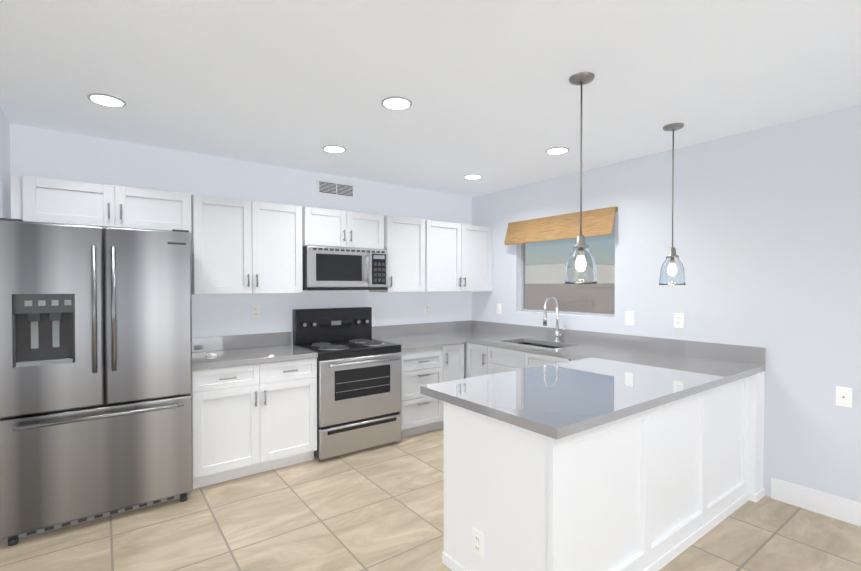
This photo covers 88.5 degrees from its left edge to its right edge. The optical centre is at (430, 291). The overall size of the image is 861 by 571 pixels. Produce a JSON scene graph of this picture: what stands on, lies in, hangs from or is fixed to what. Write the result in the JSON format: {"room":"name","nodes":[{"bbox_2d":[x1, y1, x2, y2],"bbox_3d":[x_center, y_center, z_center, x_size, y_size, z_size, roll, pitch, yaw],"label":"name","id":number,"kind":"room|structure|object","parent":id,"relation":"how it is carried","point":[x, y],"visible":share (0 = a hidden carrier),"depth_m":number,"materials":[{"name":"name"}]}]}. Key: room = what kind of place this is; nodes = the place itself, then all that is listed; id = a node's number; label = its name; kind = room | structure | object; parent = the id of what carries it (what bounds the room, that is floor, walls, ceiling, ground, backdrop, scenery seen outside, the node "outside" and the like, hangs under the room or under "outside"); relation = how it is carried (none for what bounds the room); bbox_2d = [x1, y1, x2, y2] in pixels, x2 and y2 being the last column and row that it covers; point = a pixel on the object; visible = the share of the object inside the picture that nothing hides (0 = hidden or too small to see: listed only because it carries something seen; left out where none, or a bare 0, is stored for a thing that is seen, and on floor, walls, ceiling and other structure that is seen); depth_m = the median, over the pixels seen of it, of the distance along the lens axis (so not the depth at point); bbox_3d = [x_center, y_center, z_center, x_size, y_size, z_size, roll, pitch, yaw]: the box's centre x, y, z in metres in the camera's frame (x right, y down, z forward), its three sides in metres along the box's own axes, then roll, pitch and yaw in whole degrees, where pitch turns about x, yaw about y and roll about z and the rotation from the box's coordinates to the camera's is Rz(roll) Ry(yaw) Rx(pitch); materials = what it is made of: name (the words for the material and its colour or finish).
{"room":"kitchen","nodes":[
{"label":"kitchen","id":0,"kind":"room"},
{"bbox_2d":[0,107,10,218],"bbox_3d":[-3.546,0.152,1.806,2.600,2.440,0.700,-1,1,-37],"label":"wall","id":1,"kind":"structure","parent":0,"point":[5,201],"depth_m":2.69,"materials":[{"name":"grey paint"}]},
{"bbox_2d":[10,124,471,343],"bbox_3d":[-1.146,0.123,4.102,4.232,2.440,0.120,-1,1,-37],"label":"wall","id":2,"kind":"structure","parent":0,"point":[42,153],"depth_m":3.73,"materials":[{"name":"grey paint"}]},
{"bbox_2d":[10,174,191,232],"bbox_3d":[-2.183,-0.558,3.006,0.950,0.280,0.382,-1,1,-37],"label":"upper cabinet","id":3,"kind":"object","parent":2,"relation":"attached to","point":[45,200],"visible":0.9,"depth_m":2.85,"materials":[{"name":"white wood"}]},
{"bbox_2d":[191,194,302,294],"bbox_3d":[-1.472,-0.342,3.538,0.807,0.725,0.382,-1,1,-37],"label":"upper cabinet","id":4,"kind":"object","parent":2,"relation":"attached to","point":[239,246],"visible":0.98,"depth_m":3.38,"materials":[{"name":"white wood"}]},
{"bbox_2d":[251,305,259,317],"bbox_3d":[-1.489,0.172,3.766,0.072,0.115,0.008,-1,1,-37],"label":"electrical outlet","id":5,"kind":"object","parent":2,"relation":"attached to","point":[255,311],"visible":1,"depth_m":3.76,"materials":[{"name":"white plastic"}]},
{"bbox_2d":[316,179,354,198],"bbox_3d":[-0.892,-0.968,4.189,0.390,0.140,0.016,-1,1,-37],"label":"air vent","id":6,"kind":"object","parent":2,"relation":"in","point":[335,189],"visible":1,"depth_m":4.18,"materials":[{"name":"white metal"}]},
{"bbox_2d":[302,206,383,249],"bbox_3d":[-0.830,-0.548,4.013,0.767,0.327,0.382,-1,1,-37],"label":"upper cabinet","id":7,"kind":"object","parent":2,"relation":"attached to","point":[322,227],"visible":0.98,"depth_m":3.86,"materials":[{"name":"white wood"}]},
{"bbox_2d":[302,246,387,290],"bbox_3d":[-0.806,-0.194,3.985,0.761,0.367,0.462,-1,1,-37],"label":"microwave","id":8,"kind":"object","parent":7,"relation":"attached to","point":[331,268],"visible":1,"depth_m":3.80,"materials":[{"name":"grey metal"}]},
{"bbox_2d":[369,215,424,292],"bbox_3d":[-0.322,-0.353,4.393,0.446,0.725,0.382,-1,1,-37],"label":"upper cabinet","id":9,"kind":"object","parent":2,"relation":"attached to","point":[404,241],"visible":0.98,"depth_m":4.27,"materials":[{"name":"white wood"}]},
{"bbox_2d":[424,304,429,314],"bbox_3d":[-0.037,0.203,4.847,0.072,0.115,0.008,-1,1,-37],"label":"electrical outlet","id":10,"kind":"object","parent":2,"relation":"attached to","point":[426,309],"visible":1,"depth_m":4.84,"materials":[{"name":"white plastic"}]},
{"bbox_2d":[425,220,491,291],"bbox_3d":[0.235,-0.359,4.807,0.921,0.725,0.382,-1,1,-37],"label":"upper cabinet","id":11,"kind":"object","parent":2,"relation":"attached to","point":[458,257],"visible":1,"depth_m":4.65,"materials":[{"name":"white wood"}]},
{"bbox_2d":[0,428,860,570],"bbox_3d":[-0.243,1.436,0.727,6.832,0.100,6.640,-1,1,-37],"label":"floor","id":12,"kind":"structure","parent":0,"point":[379,508],"depth_m":2.51,"materials":[{"name":"tile"}]},
{"bbox_2d":[0,218,192,545],"bbox_3d":[-2.089,0.483,2.833,0.910,1.753,0.758,-1,1,-37],"label":"fridge","id":13,"kind":"object","parent":12,"relation":"on","point":[96,418],"visible":1,"depth_m":2.54,"materials":[{"name":"grey metal"}]},
{"bbox_2d":[191,358,316,488],"bbox_3d":[-1.410,0.936,3.441,0.877,0.830,0.636,-1,1,-37],"label":"base cabinet","id":14,"kind":"object","parent":12,"relation":"on","point":[253,419],"visible":0.92,"depth_m":3.19,"materials":[{"name":"white wood"}]},
{"bbox_2d":[192,332,317,370],"bbox_3d":[-1.416,0.444,3.443,0.877,0.155,0.617,-1,1,-37],"label":"countertop","id":15,"kind":"structure","parent":14,"relation":"on","point":[241,350],"depth_m":3.51,"materials":[{"name":"grey stone"}]},
{"bbox_2d":[206,353,216,356],"bbox_3d":[-1.634,0.473,3.295,0.070,0.020,0.070,-1,1,-37],"label":"puck","id":16,"kind":"object","parent":15,"relation":"on","point":[211,355],"visible":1,"depth_m":3.28,"materials":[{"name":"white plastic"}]},
{"bbox_2d":[292,307,401,460],"bbox_3d":[-0.725,0.753,3.898,0.762,1.185,0.684,-1,1,-37],"label":"range","id":17,"kind":"object","parent":12,"relation":"on","point":[359,387],"visible":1,"depth_m":3.72,"materials":[{"name":"grey metal"}]},
{"bbox_2d":[400,343,463,437],"bbox_3d":[-0.136,0.924,4.389,0.758,0.830,0.636,-1,1,-37],"label":"base cabinet","id":18,"kind":"object","parent":12,"relation":"on","point":[420,412],"visible":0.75,"depth_m":4.12,"materials":[{"name":"white wood"}]},
{"bbox_2d":[372,322,467,348],"bbox_3d":[-0.136,0.432,4.394,0.772,0.155,0.617,-1,1,-37],"label":"countertop","id":19,"kind":"structure","parent":18,"relation":"on","point":[409,336],"depth_m":4.56,"materials":[{"name":"grey stone"}]},
{"bbox_2d":[464,343,479,378],"bbox_3d":[0.714,0.924,4.430,0.622,0.830,0.352,-1,1,-37],"label":"base cabinet","id":20,"kind":"object","parent":12,"relation":"on","point":[471,351],"depth_m":4.34,"materials":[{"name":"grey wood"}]},
{"bbox_2d":[480,345,559,375],"bbox_3d":[1.037,0.929,3.996,0.622,0.830,0.954,-1,1,-37],"label":"base cabinet","id":21,"kind":"object","parent":12,"relation":"on","point":[480,360],"depth_m":3.95,"materials":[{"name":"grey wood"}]},
{"bbox_2d":[440,320,764,382],"bbox_3d":[1.103,0.438,3.899,0.625,0.155,2.892,-1,1,-37],"label":"countertop","id":22,"kind":"structure","parent":21,"relation":"on","point":[740,361],"depth_m":3.52,"materials":[{"name":"grey stone"}]},
{"bbox_2d":[517,342,562,348],"bbox_3d":[0.985,0.617,4.049,0.408,0.204,0.688,-1,1,-37],"label":"sink","id":23,"kind":"object","parent":22,"relation":"in","point":[540,345],"visible":0.04,"depth_m":4.25,"materials":[{"name":"silver metal"}]},
{"bbox_2d":[543,296,564,341],"bbox_3d":[1.146,0.256,4.100,0.230,0.432,0.113,-1,1,-37],"label":"faucet","id":24,"kind":"object","parent":22,"relation":"on","point":[557,334],"visible":1,"depth_m":4.14,"materials":[{"name":"silver metal"}]},
{"bbox_2d":[560,357,574,362],"bbox_3d":[1.411,0.936,3.494,0.622,0.830,0.414,-1,1,-37],"label":"base cabinet","id":25,"kind":"object","parent":12,"relation":"on","point":[561,359],"depth_m":3.45,"materials":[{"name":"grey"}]},
{"bbox_2d":[442,371,764,570],"bbox_3d":[1.139,0.948,2.572,2.158,0.830,0.720,-1,1,-37],"label":"base cabinet","id":26,"kind":"object","parent":12,"relation":"on","point":[657,488],"visible":0.69,"depth_m":2.06,"materials":[{"name":"white wood"}]},
{"bbox_2d":[473,528,483,559],"bbox_3d":[0.216,1.150,2.013,0.008,0.115,0.072,-1,1,-37],"label":"outlet","id":27,"kind":"object","parent":26,"relation":"attached to","point":[478,543],"visible":1,"depth_m":2.01,"materials":[{"name":"white plastic"}]},
{"bbox_2d":[420,356,727,439],"bbox_3d":[0.832,0.515,2.435,1.560,0.040,0.865,-1,1,-37],"label":"countertop","id":28,"kind":"structure","parent":26,"relation":"on","point":[602,378],"depth_m":2.21,"materials":[{"name":"grey stone"}]},
{"bbox_2d":[0,0,860,196],"bbox_3d":[-0.243,-1.103,0.695,6.832,0.100,6.640,-1,1,-37],"label":"ceiling","id":29,"kind":"structure","parent":0,"point":[489,91],"depth_m":2.21,"materials":[{"name":"white paint"}]},
{"bbox_2d":[87,93,125,106],"bbox_3d":[-1.821,-1.073,2.488,0.176,0.007,0.176,-1,1,-37],"label":"recessed light","id":30,"kind":"object","parent":29,"relation":"in","point":[105,100],"visible":1,"depth_m":2.48,"materials":[{"name":"white"}]},
{"bbox_2d":[323,145,345,152],"bbox_3d":[-0.734,-1.084,3.371,0.176,0.007,0.176,-1,1,-37],"label":"recessed light","id":31,"kind":"object","parent":29,"relation":"in","point":[334,149],"visible":1,"depth_m":3.37,"materials":[{"name":"white plastic"}]},
{"bbox_2d":[381,97,411,109],"bbox_3d":[-0.193,-1.073,2.527,0.176,0.007,0.176,-1,1,-37],"label":"recessed light","id":32,"kind":"object","parent":29,"relation":"in","point":[397,103],"visible":1,"depth_m":2.52,"materials":[{"name":"white plastic"}]},
{"bbox_2d":[464,174,481,178],"bbox_3d":[0.408,-1.095,4.233,0.176,0.007,0.176,-1,1,-37],"label":"recessed light","id":33,"kind":"object","parent":29,"relation":"in","point":[473,176],"visible":0.98,"depth_m":4.20,"materials":[{"name":"white"}]},
{"bbox_2d":[546,147,568,154],"bbox_3d":[0.981,-1.084,3.413,0.176,0.007,0.176,-1,1,-37],"label":"recessed light","id":34,"kind":"object","parent":29,"relation":"in","point":[558,150],"visible":0.98,"depth_m":3.39,"materials":[{"name":"white plastic"}]},
{"bbox_2d":[564,72,597,283],"bbox_3d":[0.759,-0.555,2.226,0.164,1.035,0.164,-1,1,-37],"label":"pendant light","id":35,"kind":"object","parent":29,"relation":"hanging from","point":[580,267],"visible":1,"depth_m":2.19,"materials":[{"name":"clear glass"}]},
{"bbox_2d":[658,123,685,284],"bbox_3d":[1.591,-0.561,2.901,0.164,1.040,0.164,-1,1,-37],"label":"pendant light","id":36,"kind":"object","parent":29,"relation":"hanging from","point":[672,271],"visible":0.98,"depth_m":2.87,"materials":[{"name":"silver metal"}]},
{"bbox_2d":[472,105,860,502],"bbox_3d":[2.450,0.141,2.714,0.120,2.440,6.400,-1,1,-37],"label":"wall","id":37,"kind":"structure","parent":0,"point":[767,233],"depth_m":2.94,"materials":[{"name":"grey paint"}]},
{"bbox_2d":[496,303,500,313],"bbox_3d":[0.755,0.193,4.882,0.008,0.115,0.072,-1,1,-37],"label":"electrical outlet","id":38,"kind":"object","parent":37,"relation":"attached to","point":[498,309],"visible":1,"depth_m":4.88,"materials":[{"name":"white plastic"}]},
{"bbox_2d":[505,206,617,244],"bbox_3d":[1.187,-0.604,4.221,0.089,0.240,1.230,-1,1,-37],"label":"window blind","id":39,"kind":"object","parent":37,"relation":"attached to","point":[597,222],"visible":1,"depth_m":4.13,"materials":[{"name":"beige wood"}]},
{"bbox_2d":[521,243,614,316],"bbox_3d":[1.319,-0.235,4.287,0.040,0.910,1.120,-1,1,-37],"label":"window","id":40,"kind":"structure","parent":37,"relation":"in","point":[522,289],"depth_m":4.69,"materials":[{"name":"white paint"}]},
{"bbox_2d":[524,220,614,313],"bbox_3d":[1.319,-0.235,4.287,0.004,0.866,1.076,-1,1,-37],"label":"window panel","id":41,"kind":"object","parent":40,"relation":"attached to","point":[545,262],"visible":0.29,"depth_m":4.30,"materials":[{"name":"clear glass"}]},
{"bbox_2d":[625,311,633,324],"bbox_3d":[1.655,0.223,3.673,0.009,0.115,0.072,-1,1,-37],"label":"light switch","id":42,"kind":"object","parent":37,"relation":"attached to","point":[629,317],"visible":1,"depth_m":3.67,"materials":[{"name":"white plastic"}]},
{"bbox_2d":[674,313,683,327],"bbox_3d":[1.888,0.222,3.361,0.008,0.115,0.072,-1,1,-37],"label":"electrical outlet","id":43,"kind":"object","parent":37,"relation":"attached to","point":[678,320],"visible":1,"depth_m":3.36,"materials":[{"name":"white plastic"}]},
{"bbox_2d":[771,478,860,526],"bbox_3d":[3.271,1.309,1.511,0.015,0.135,3.465,-1,1,-37],"label":"baseboard","id":44,"kind":"structure","parent":37,"relation":"attached to","point":[833,506],"depth_m":2.71,"materials":[{"name":"white wood"}]},
{"bbox_2d":[836,386,851,407],"bbox_3d":[2.445,0.625,2.614,0.012,0.115,0.072,-1,1,-37],"label":"cable wall plate","id":45,"kind":"object","parent":37,"relation":"attached to","point":[844,396],"visible":1,"depth_m":2.61,"materials":[{"name":"white plastic"}]}
]}

